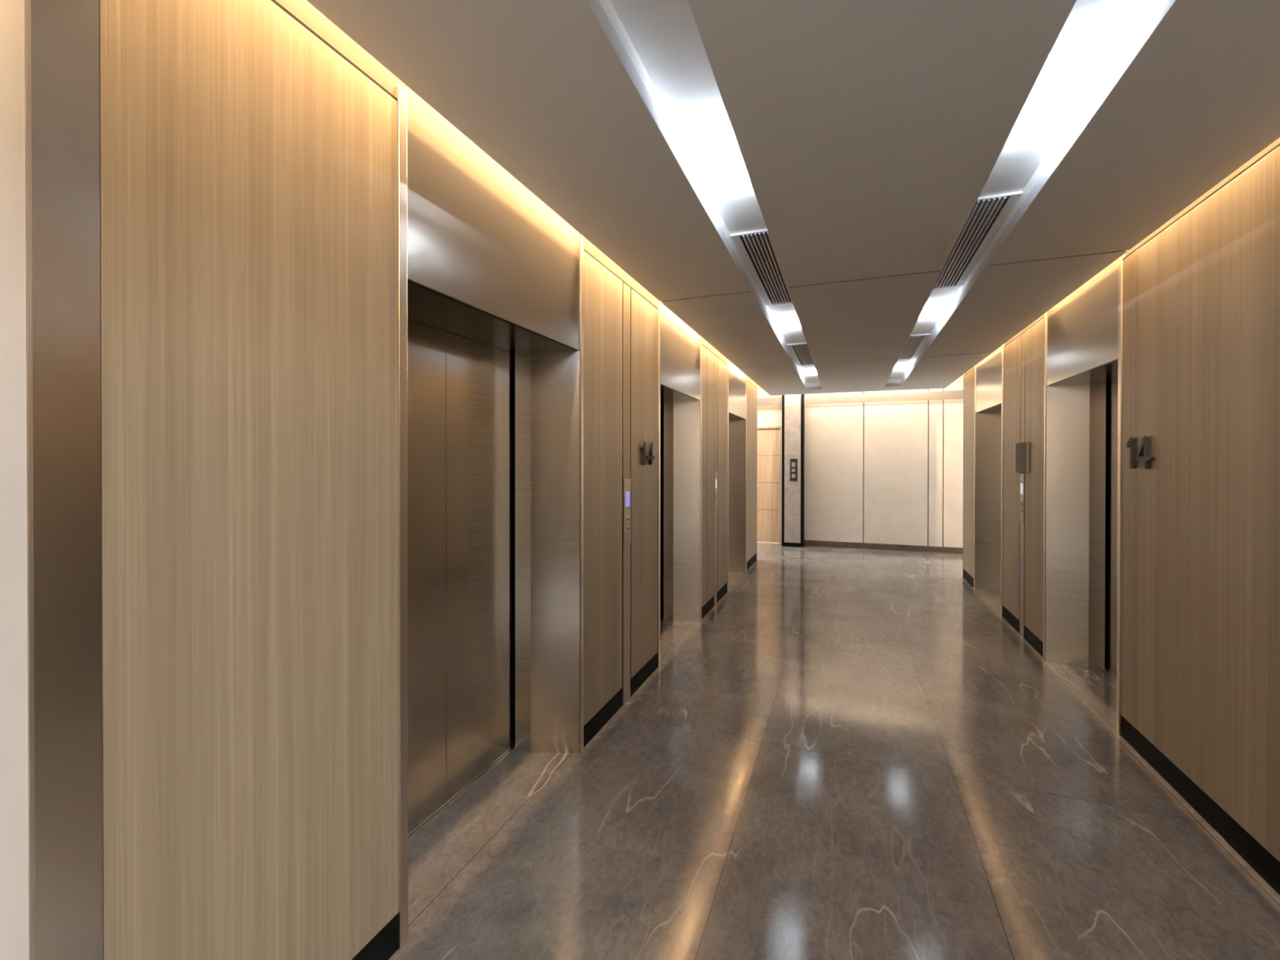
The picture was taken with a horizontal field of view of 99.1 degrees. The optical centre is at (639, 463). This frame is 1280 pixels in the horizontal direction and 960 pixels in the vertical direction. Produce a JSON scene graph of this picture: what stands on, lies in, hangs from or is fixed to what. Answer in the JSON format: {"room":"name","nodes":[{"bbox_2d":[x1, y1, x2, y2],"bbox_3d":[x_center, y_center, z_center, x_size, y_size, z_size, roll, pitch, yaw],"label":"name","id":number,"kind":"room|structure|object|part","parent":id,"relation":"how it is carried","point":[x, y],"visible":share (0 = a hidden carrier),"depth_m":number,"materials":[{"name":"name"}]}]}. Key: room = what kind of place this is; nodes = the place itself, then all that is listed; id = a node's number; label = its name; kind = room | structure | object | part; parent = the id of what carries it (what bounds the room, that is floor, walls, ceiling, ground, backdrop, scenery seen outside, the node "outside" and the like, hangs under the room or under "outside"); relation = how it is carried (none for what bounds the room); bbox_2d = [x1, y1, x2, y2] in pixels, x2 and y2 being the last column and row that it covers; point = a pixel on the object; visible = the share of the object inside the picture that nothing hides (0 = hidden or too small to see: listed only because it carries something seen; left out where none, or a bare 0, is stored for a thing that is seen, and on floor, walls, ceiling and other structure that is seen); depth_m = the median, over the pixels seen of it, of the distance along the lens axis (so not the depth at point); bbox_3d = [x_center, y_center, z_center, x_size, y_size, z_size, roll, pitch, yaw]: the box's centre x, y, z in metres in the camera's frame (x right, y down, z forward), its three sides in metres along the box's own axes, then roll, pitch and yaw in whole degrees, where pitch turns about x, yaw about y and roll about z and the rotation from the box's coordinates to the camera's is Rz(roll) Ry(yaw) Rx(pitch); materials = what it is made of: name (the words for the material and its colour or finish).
{"room":"lobby","nodes":[
{"label":"lobby","id":0,"kind":"room"},
{"bbox_2d":[0,0,757,959],"bbox_3d":[0.138,0.006,4.645,0.453,2.985,8.180,0,0,21],"label":"wall","id":1,"kind":"structure","parent":0,"point":[199,562],"depth_m":1.20,"materials":[{"name":"beige wood"}]},
{"bbox_3d":[-1.079,0.116,0.836,0.012,2.800,0.194,0,0,21],"label":"pale panel","id":2,"kind":"part","parent":1,"relation":"part of","materials":[{"name":"beige stone"}]},
{"bbox_3d":[-1.042,0.115,0.930,0.015,2.800,0.006,0,0,21],"label":"pilaster trim","id":3,"kind":"part","parent":1,"relation":"part of","materials":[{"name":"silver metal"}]},
{"bbox_3d":[-0.882,0.140,1.355,0.012,2.511,0.716,0,0,21],"label":"wood panel","id":4,"kind":"part","parent":1,"relation":"part of","materials":[{"name":"laminate"}]},
{"bbox_2d":[394,84,583,950],"bbox_3d":[-0.709,0.164,2.346,0.406,2.689,1.258,0,0,21],"label":"elevator","id":5,"kind":"object","parent":1,"relation":"attached to","point":[491,280],"visible":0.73,"depth_m":2.48,"materials":[{"name":"silver metal"}]},
{"bbox_3d":[-0.754,0.172,1.708,0.036,2.679,0.033,0,0,21],"label":"door frame","id":6,"kind":"part","parent":5,"relation":"part of","materials":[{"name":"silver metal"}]},
{"bbox_3d":[-0.970,0.461,2.144,0.033,2.084,0.564,0,0,21],"label":"door","id":7,"kind":"part","parent":5,"relation":"part of","materials":[{"name":"brown metal"}]},
{"bbox_3d":[-0.849,1.506,2.406,0.010,0.003,1.010,0,0,21],"label":"sill","id":8,"kind":"part","parent":5,"relation":"part of","materials":[{"name":"silver metal"}]},
{"bbox_3d":[-0.769,0.459,2.674,0.033,2.084,0.564,0,0,21],"label":"door","id":9,"kind":"part","parent":5,"relation":"part of","materials":[{"name":"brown metal"}]},
{"bbox_3d":[-0.318,0.167,2.855,0.036,2.679,0.029,0,0,21],"label":"door frame","id":10,"kind":"part","parent":5,"relation":"part of","materials":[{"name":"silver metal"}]},
{"bbox_2d":[351,552,756,959],"bbox_3d":[0.391,1.439,4.712,0.008,0.116,7.885,0,0,21],"label":"baseboard","id":11,"kind":"structure","parent":1,"relation":"attached to","point":[384,945],"depth_m":3.03,"materials":[{"name":"black metal"}]},
{"bbox_3d":[-0.210,0.132,3.121,0.012,2.511,0.535,0,0,21],"label":"wood panel","id":12,"kind":"part","parent":1,"relation":"part of","materials":[{"name":"laminate"}]},
{"bbox_2d":[622,478,631,545],"bbox_3d":[-0.082,0.300,3.442,0.022,0.416,0.115,0,0,21],"label":"station","id":13,"kind":"object","parent":1,"relation":"on","point":[626,482],"visible":0.99,"depth_m":3.43,"materials":[{"name":"silver metal"}]},
{"bbox_3d":[0.034,0.129,3.761,0.012,2.511,0.526,0,0,21],"label":"wood panel","id":14,"kind":"part","parent":1,"relation":"part of","materials":[{"name":"laminate"}]},
{"bbox_2d":[640,441,654,465],"bbox_3d":[0.051,-0.072,3.756,0.021,0.160,0.248,0,0,21],"label":"number sign","id":15,"kind":"object","parent":1,"relation":"attached to","point":[648,455],"depth_m":3.75,"materials":[{"name":"grey metal"}]},
{"bbox_2d":[656,302,702,667],"bbox_3d":[0.173,0.154,4.663,0.406,2.689,1.258,0,0,21],"label":"elevator","id":16,"kind":"object","parent":1,"relation":"attached to","point":[679,348],"visible":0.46,"depth_m":5.15,"materials":[{"name":"silver metal"}]},
{"bbox_3d":[0.128,0.162,4.025,0.036,2.679,0.033,0,0,21],"label":"door frame","id":17,"kind":"part","parent":16,"relation":"part of","materials":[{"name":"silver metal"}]},
{"bbox_3d":[0.113,0.448,4.990,0.033,2.084,0.564,0,0,21],"label":"door","id":18,"kind":"part","parent":16,"relation":"part of","materials":[{"name":"brown metal"}]},
{"bbox_3d":[0.564,0.156,5.172,0.036,2.679,0.029,0,0,21],"label":"door frame","id":19,"kind":"part","parent":16,"relation":"part of","materials":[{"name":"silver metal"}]},
{"bbox_3d":[0.672,0.121,5.438,0.012,2.511,0.535,0,0,21],"label":"wood panel","id":20,"kind":"part","parent":1,"relation":"part of","materials":[{"name":"laminate"}]},
{"bbox_2d":[714,471,717,511],"bbox_3d":[0.800,0.289,5.758,0.022,0.416,0.115,0,0,21],"label":"station","id":21,"kind":"object","parent":1,"relation":"on","point":[715,472],"visible":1,"depth_m":5.74,"materials":[{"name":"silver metal"}]},
{"bbox_3d":[0.915,0.118,6.077,0.012,2.511,0.525,0,0,21],"label":"wood panel","id":22,"kind":"part","parent":1,"relation":"part of","materials":[{"name":"laminate"}]},
{"bbox_2d":[726,360,746,591],"bbox_3d":[1.054,0.143,6.979,0.406,2.689,1.258,0,0,21],"label":"elevator","id":23,"kind":"object","parent":1,"relation":"attached to","point":[736,380],"visible":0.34,"depth_m":7.46,"materials":[{"name":"silver metal"}]},
{"bbox_3d":[1.010,0.151,6.341,0.036,2.679,0.033,0,0,21],"label":"door frame","id":24,"kind":"part","parent":23,"relation":"part of","materials":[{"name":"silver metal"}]},
{"bbox_3d":[1.446,0.146,7.487,0.036,2.679,0.029,0,0,21],"label":"door frame","id":25,"kind":"part","parent":23,"relation":"part of","materials":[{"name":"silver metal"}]},
{"bbox_3d":[1.627,0.110,7.947,0.012,2.511,0.948,0,0,21],"label":"wood panel","id":26,"kind":"part","parent":1,"relation":"part of","materials":[{"name":"laminate"}]},
{"bbox_2d":[306,0,1279,395],"bbox_3d":[1.465,-1.184,3.615,2.604,0.114,11.010,0,0,21],"label":"ceiling","id":27,"kind":"structure","parent":0,"point":[868,134],"depth_m":1.88,"materials":[{"name":"grey paint"}]},
{"bbox_2d":[730,228,792,305],"bbox_3d":[0.838,-1.228,3.533,0.227,0.018,1.380,0,0,21],"label":"ceiling vent","id":28,"kind":"object","parent":27,"relation":"in","point":[755,247],"visible":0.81,"depth_m":3.34,"materials":[{"name":"grey metal"}]},
{"bbox_2d":[786,342,813,365],"bbox_3d":[1.868,-1.240,6.239,0.227,0.018,1.300,0,0,21],"label":"ceiling vent","id":29,"kind":"object","parent":27,"relation":"in","point":[800,352],"visible":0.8,"depth_m":6.13,"materials":[{"name":"grey metal"}]},
{"bbox_2d":[897,333,930,359],"bbox_3d":[2.897,-1.237,5.847,0.221,0.018,1.300,0,0,21],"label":"ceiling vent","id":30,"kind":"object","parent":27,"relation":"in","point":[914,344],"visible":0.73,"depth_m":5.71,"materials":[{"name":"grey metal"}]},
{"bbox_2d":[933,190,1022,288],"bbox_3d":[1.867,-1.225,3.141,0.221,0.018,1.380,0,0,21],"label":"ceiling vent","id":31,"kind":"object","parent":27,"relation":"in","point":[988,214],"visible":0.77,"depth_m":2.92,"materials":[{"name":"grey metal"}]},
{"bbox_2d":[388,541,1279,959],"bbox_3d":[1.387,1.534,3.652,10.000,0.060,14.200,0,0,21],"label":"floor","id":32,"kind":"structure","parent":0,"point":[853,753],"depth_m":2.32,"materials":[{"name":"stone"}]},
{"bbox_2d":[782,394,804,547],"bbox_3d":[2.746,0.025,9.780,0.371,2.900,0.242,0,0,21],"label":"column","id":33,"kind":"structure","parent":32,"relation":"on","point":[793,405],"depth_m":9.67,"materials":[{"name":"beige stone"}]},
{"bbox_2d":[790,458,797,480],"bbox_3d":[2.721,0.106,9.652,0.122,0.390,0.014,0,0,21],"label":"panel","id":34,"kind":"object","parent":33,"relation":"attached to","point":[793,462],"visible":1,"depth_m":9.64,"materials":[{"name":"brown metal"}]},
{"bbox_2d":[755,373,964,547],"bbox_3d":[3.664,-0.016,9.626,10.000,2.985,0.120,0,0,21],"label":"wall","id":35,"kind":"structure","parent":0,"point":[888,473],"depth_m":9.37,"materials":[{"name":"beige paint"}]},
{"bbox_2d":[756,426,782,544],"bbox_3d":[2.161,0.391,10.198,0.984,2.164,0.105,0,0,21],"label":"door","id":36,"kind":"structure","parent":35,"relation":"in","point":[769,461],"depth_m":10.09,"materials":[{"name":"brown wood"}]},
{"bbox_2d":[757,397,782,406],"bbox_3d":[0.777,-1.124,10.469,3.800,0.134,0.100,0,0,21],"label":"trim","id":37,"kind":"structure","parent":35,"relation":"attached to","point":[768,401],"depth_m":9.86,"materials":[{"name":"white paint"}]},
{"bbox_3d":[3.419,0.051,9.666,0.990,2.650,0.020,0,0,21],"label":"cream panel","id":38,"kind":"part","parent":35,"relation":"part of","materials":[{"name":"paint"}]},
{"bbox_2d":[804,539,962,554],"bbox_3d":[5.609,1.431,8.832,5.695,0.100,0.032,0,0,21],"label":"baseboard","id":39,"kind":"structure","parent":35,"relation":"attached to","point":[808,543],"depth_m":9.35,"materials":[{"name":"brown stone"}]},
{"bbox_3d":[4.357,0.053,9.309,0.989,2.650,0.020,0,0,21],"label":"cream panel","id":40,"kind":"part","parent":35,"relation":"part of","materials":[{"name":"paint"}]},
{"bbox_3d":[4.929,0.055,9.091,0.206,2.650,0.020,0,0,21],"label":"cream panel","id":41,"kind":"part","parent":35,"relation":"part of","materials":[{"name":"stone"}]},
{"bbox_3d":[5.507,0.056,8.871,1.004,2.650,0.020,0,0,21],"label":"cream panel","id":42,"kind":"part","parent":35,"relation":"part of","materials":[{"name":"stone"}]},
{"bbox_2d":[962,137,1279,862],"bbox_3d":[3.042,0.013,3.384,0.453,2.985,7.890,0,0,21],"label":"wall","id":43,"kind":"structure","parent":0,"point":[1200,575],"depth_m":2.36,"materials":[{"name":"wood-grain panelling"},{"name":"brushed metal"},{"name":"black skirting"}]},
{"bbox_3d":[4.119,0.117,6.824,0.012,2.511,0.694,0,0,21],"label":"wood panel","id":44,"kind":"part","parent":43,"relation":"part of","materials":[{"name":"laminate"}]},
{"bbox_2d":[973,343,1004,617],"bbox_3d":[3.948,0.150,5.839,0.406,2.689,1.258,0,0,21],"label":"elevator","id":45,"kind":"object","parent":43,"relation":"attached to","point":[988,372],"visible":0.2,"depth_m":6.35,"materials":[{"name":"silver metal"}]},
{"bbox_3d":[3.994,0.152,6.479,0.036,2.679,0.029,0,0,21],"label":"door frame","id":46,"kind":"part","parent":45,"relation":"part of","materials":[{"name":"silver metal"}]},
{"bbox_3d":[3.558,0.157,5.333,0.036,2.679,0.033,0,0,21],"label":"door frame","id":47,"kind":"part","parent":45,"relation":"part of","materials":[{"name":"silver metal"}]},
{"bbox_3d":[3.447,0.124,5.059,0.012,2.511,0.554,0,0,21],"label":"wood panel","id":48,"kind":"part","parent":43,"relation":"part of","materials":[{"name":"laminate"}]},
{"bbox_2d":[1019,473,1024,522],"bbox_3d":[3.316,0.295,4.731,0.022,0.416,0.115,0,0,21],"label":"station","id":49,"kind":"object","parent":43,"relation":"attached to","point":[1021,475],"visible":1,"depth_m":4.71,"materials":[{"name":"silver metal"}]},
{"bbox_2d":[1015,441,1029,473],"bbox_3d":[3.284,-0.052,4.680,0.024,0.264,0.315,0,0,21],"label":"wall box","id":50,"kind":"object","parent":43,"relation":"attached to","point":[1022,449],"visible":1,"depth_m":4.64,"materials":[{"name":"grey metal"}]},
{"bbox_3d":[3.206,0.127,4.425,0.012,2.511,0.495,0,0,21],"label":"wood panel","id":51,"kind":"part","parent":43,"relation":"part of","materials":[{"name":"laminate"}]},
{"bbox_2d":[1043,253,1125,735],"bbox_3d":[3.071,0.161,3.534,0.406,2.689,1.258,0,0,21],"label":"elevator","id":52,"kind":"object","parent":43,"relation":"attached to","point":[1083,331],"visible":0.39,"depth_m":3.99,"materials":[{"name":"silver metal"}]},
{"bbox_3d":[3.116,0.163,4.173,0.036,2.679,0.029,0,0,21],"label":"door frame","id":53,"kind":"part","parent":52,"relation":"part of","materials":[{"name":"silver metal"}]},
{"bbox_3d":[3.332,0.456,3.739,0.033,2.084,0.564,0,0,21],"label":"door","id":54,"kind":"part","parent":52,"relation":"part of","materials":[{"name":"brown metal"}]},
{"bbox_3d":[2.680,0.168,3.027,0.036,2.679,0.033,0,0,21],"label":"door frame","id":55,"kind":"part","parent":52,"relation":"part of","materials":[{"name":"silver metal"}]},
{"bbox_2d":[963,568,1279,894],"bbox_3d":[2.886,1.446,3.589,0.008,0.116,7.628,0,0,21],"label":"baseboard","id":56,"kind":"structure","parent":43,"relation":"attached to","point":[1255,855],"depth_m":2.36,"materials":[{"name":"black metal"}]},
{"bbox_2d":[1126,435,1155,469],"bbox_3d":[2.570,-0.058,2.801,0.021,0.168,0.246,0,0,21],"label":"number sign","id":57,"kind":"object","parent":43,"relation":"attached to","point":[1144,452],"depth_m":2.78,"materials":[{"name":"grey metal"}]},
{"bbox_3d":[2.452,0.136,2.444,0.012,2.511,1.216,0,0,21],"label":"wood panel","id":58,"kind":"part","parent":43,"relation":"part of","materials":[{"name":"laminate"}]},
{"bbox_3d":[6.064,0.022,1.918,0.050,2.985,13.900,0,0,21],"label":"wall","id":59,"kind":"structure","parent":0,"visible":0},
{"bbox_2d":[804,390,963,404],"bbox_3d":[5.567,-1.113,8.645,5.650,0.134,0.100,0,0,21],"label":"trim","id":60,"kind":"structure","parent":59,"relation":"attached to","point":[952,394],"depth_m":9.18,"materials":[{"name":"white paint"}]}
]}

